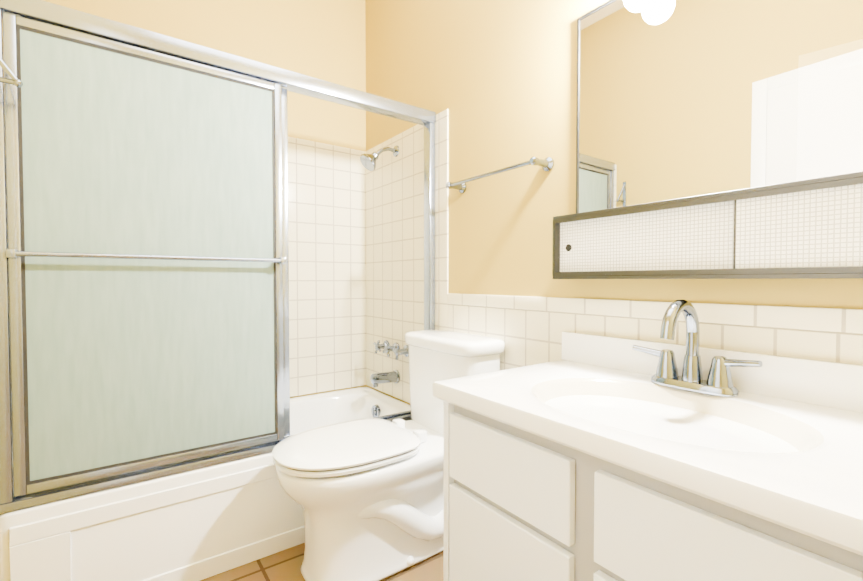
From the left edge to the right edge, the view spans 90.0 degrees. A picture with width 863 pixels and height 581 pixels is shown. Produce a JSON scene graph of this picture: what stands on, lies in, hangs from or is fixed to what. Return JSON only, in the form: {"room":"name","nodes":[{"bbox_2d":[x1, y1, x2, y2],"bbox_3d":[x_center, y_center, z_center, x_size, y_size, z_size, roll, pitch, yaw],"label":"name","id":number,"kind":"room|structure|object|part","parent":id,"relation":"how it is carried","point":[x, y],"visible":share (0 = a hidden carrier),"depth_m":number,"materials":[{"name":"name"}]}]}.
{"room":"bathroom","nodes":[
{"label":"bathroom","id":0,"kind":"room"},
{"bbox_2d":[43,0,366,397],"bbox_3d":[-1.031,-0.439,2.204,1.500,2.800,0.100,-1,2,-36],"label":"wall","id":1,"kind":"structure","parent":0,"point":[324,40],"depth_m":2.33,"materials":[{"name":"brown paint"}]},
{"bbox_2d":[288,137,365,396],"bbox_3d":[-0.996,-0.119,2.170,1.492,1.407,0.008,-1,2,-36],"label":"wall tile","id":2,"kind":"structure","parent":1,"relation":"attached to","point":[327,253],"depth_m":2.45,"materials":[{"name":"white tile"}]},
{"bbox_2d":[201,543,442,580],"bbox_3d":[-0.195,1.038,1.085,1.700,0.100,2.950,-1,2,-36],"label":"floor","id":3,"kind":"structure","parent":0,"point":[284,565],"depth_m":1.51,"materials":[{"name":"tile"}]},
{"bbox_2d":[0,387,410,580],"bbox_3d":[-0.786,0.781,1.895,1.494,0.375,0.728,-1,2,-36],"label":"tub","id":4,"kind":"object","parent":3,"relation":"on","point":[199,524],"visible":0.5,"depth_m":1.42,"materials":[{"name":"white ceramic"}]},
{"bbox_2d":[0,0,435,512],"bbox_3d":[-0.585,-0.111,1.596,1.480,1.418,0.103,-1,2,-36],"label":"shower door","id":5,"kind":"structure","parent":4,"relation":"on","point":[144,287],"depth_m":1.36,"materials":[{"name":"silver metal"}]},
{"bbox_2d":[272,329,504,580],"bbox_3d":[-0.165,0.580,1.609,0.824,0.791,0.480,-1,2,-36],"label":"toilet","id":6,"kind":"object","parent":3,"relation":"on","point":[367,494],"visible":0.81,"depth_m":1.46,"materials":[{"name":"white ceramic"}]},
{"bbox_3d":[-0.283,0.540,1.515,0.524,0.046,0.388,-1,2,-36],"label":"seat","id":7,"kind":"part","parent":6,"relation":"part of","materials":[{"name":"white plastic"}]},
{"bbox_3d":[-0.198,0.769,1.582,0.714,0.415,0.404,-1,2,-36],"label":"bowl","id":8,"kind":"part","parent":6,"relation":"part of","materials":[{"name":"white ceramic"}]},
{"bbox_3d":[-0.102,0.278,1.927,0.084,0.028,0.028,-1,2,-36],"label":"lever","id":9,"kind":"part","parent":6,"relation":"part of","materials":[{"name":"silver metal"}]},
{"bbox_3d":[0.081,0.390,1.776,0.224,0.419,0.468,-1,2,-36],"label":"tank","id":10,"kind":"part","parent":6,"relation":"part of","materials":[{"name":"white ceramic"}]},
{"bbox_2d":[432,299,862,580],"bbox_3d":[0.582,0.510,0.793,0.549,0.968,1.217,-1,2,-36],"label":"bathroom vanity","id":11,"kind":"object","parent":3,"relation":"on","point":[590,457],"visible":1,"depth_m":0.84,"materials":[{"name":"white paint"}]},
{"bbox_2d":[632,299,762,396],"bbox_3d":[0.589,0.129,1.014,0.176,0.216,0.286,-1,2,-36],"label":"faucet","id":12,"kind":"object","parent":11,"relation":"on","point":[719,383],"depth_m":1.03,"materials":[{"name":"silver metal"}]},
{"bbox_2d":[365,0,862,404],"bbox_3d":[0.453,-0.423,1.520,0.100,2.800,2.950,-1,2,-36],"label":"wall","id":13,"kind":"structure","parent":0,"point":[497,79],"depth_m":1.66,"materials":[{"name":"beige paint"}]},
{"bbox_2d":[446,156,553,192],"bbox_3d":[0.235,-0.441,1.658,0.088,0.048,0.508,-1,2,-36],"label":"towel rail","id":14,"kind":"object","parent":13,"relation":"attached to","point":[546,164],"visible":1,"depth_m":1.55,"materials":[{"name":"silver metal"}]},
{"bbox_2d":[365,109,862,403],"bbox_3d":[0.412,0.085,1.497,0.008,1.785,2.742,-1,2,-36],"label":"wall tile","id":15,"kind":"structure","parent":13,"relation":"attached to","point":[394,249],"depth_m":2.00,"materials":[{"name":"white tile"}]},
{"bbox_2d":[360,145,398,170],"bbox_3d":[-0.271,-0.692,2.236,0.206,0.155,0.100,-1,2,-36],"label":"shower head","id":16,"kind":"object","parent":15,"relation":"attached to","point":[368,161],"visible":1,"depth_m":2.21},
{"bbox_2d":[370,340,408,386],"bbox_3d":[-0.248,0.385,2.276,0.155,0.231,0.291,-1,2,-36],"label":"faucet","id":17,"kind":"object","parent":15,"relation":"attached to","point":[376,379],"visible":1,"depth_m":2.27,"materials":[{"name":"silver metal"}]},
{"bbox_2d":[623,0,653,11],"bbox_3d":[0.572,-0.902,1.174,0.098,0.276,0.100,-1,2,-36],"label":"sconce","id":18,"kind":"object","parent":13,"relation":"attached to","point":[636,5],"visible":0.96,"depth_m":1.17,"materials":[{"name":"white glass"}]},
{"bbox_2d":[447,293,862,333],"bbox_3d":[0.645,0.056,1.173,0.010,0.050,1.945,-1,2,-36],"label":"cap","id":19,"kind":"object","parent":13,"relation":"attached to","point":[840,320],"visible":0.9,"depth_m":1.09,"materials":[{"name":"white tile"}]},
{"bbox_2d":[552,0,862,278],"bbox_3d":[0.775,-0.443,0.907,0.095,0.835,1.200,-1,2,-36],"label":"upper cabinet","id":20,"kind":"object","parent":13,"relation":"attached to","point":[719,139],"visible":1,"depth_m":1.05,"materials":[{"name":"white metal"}]},
{"bbox_3d":[0.751,-0.124,0.897,0.016,0.174,1.178,-1,2,-36],"label":"glass","id":21,"kind":"part","parent":20,"relation":"part of","materials":[{"name":"white glass"}]},
{"bbox_2d":[578,0,862,212],"bbox_3d":[0.814,-0.540,0.926,0.006,0.629,1.150,-1,2,-36],"label":"mirror","id":22,"kind":"object","parent":20,"relation":"attached to","point":[677,99],"depth_m":1.07,"materials":[{"name":"white mirror"}]},
{"bbox_3d":[-0.842,-0.401,0.581,0.100,2.800,2.950,-1,2,-36],"label":"wall","id":23,"kind":"structure","parent":0,"visible":0},
{"bbox_2d":[0,57,22,86],"bbox_3d":[-1.112,-0.593,1.110,0.088,0.160,0.024,-1,2,-36],"label":"hook","id":24,"kind":"object","parent":23,"relation":"attached to","point":[15,81],"visible":1,"depth_m":1.12,"materials":[{"name":"silver metal"}]}
]}

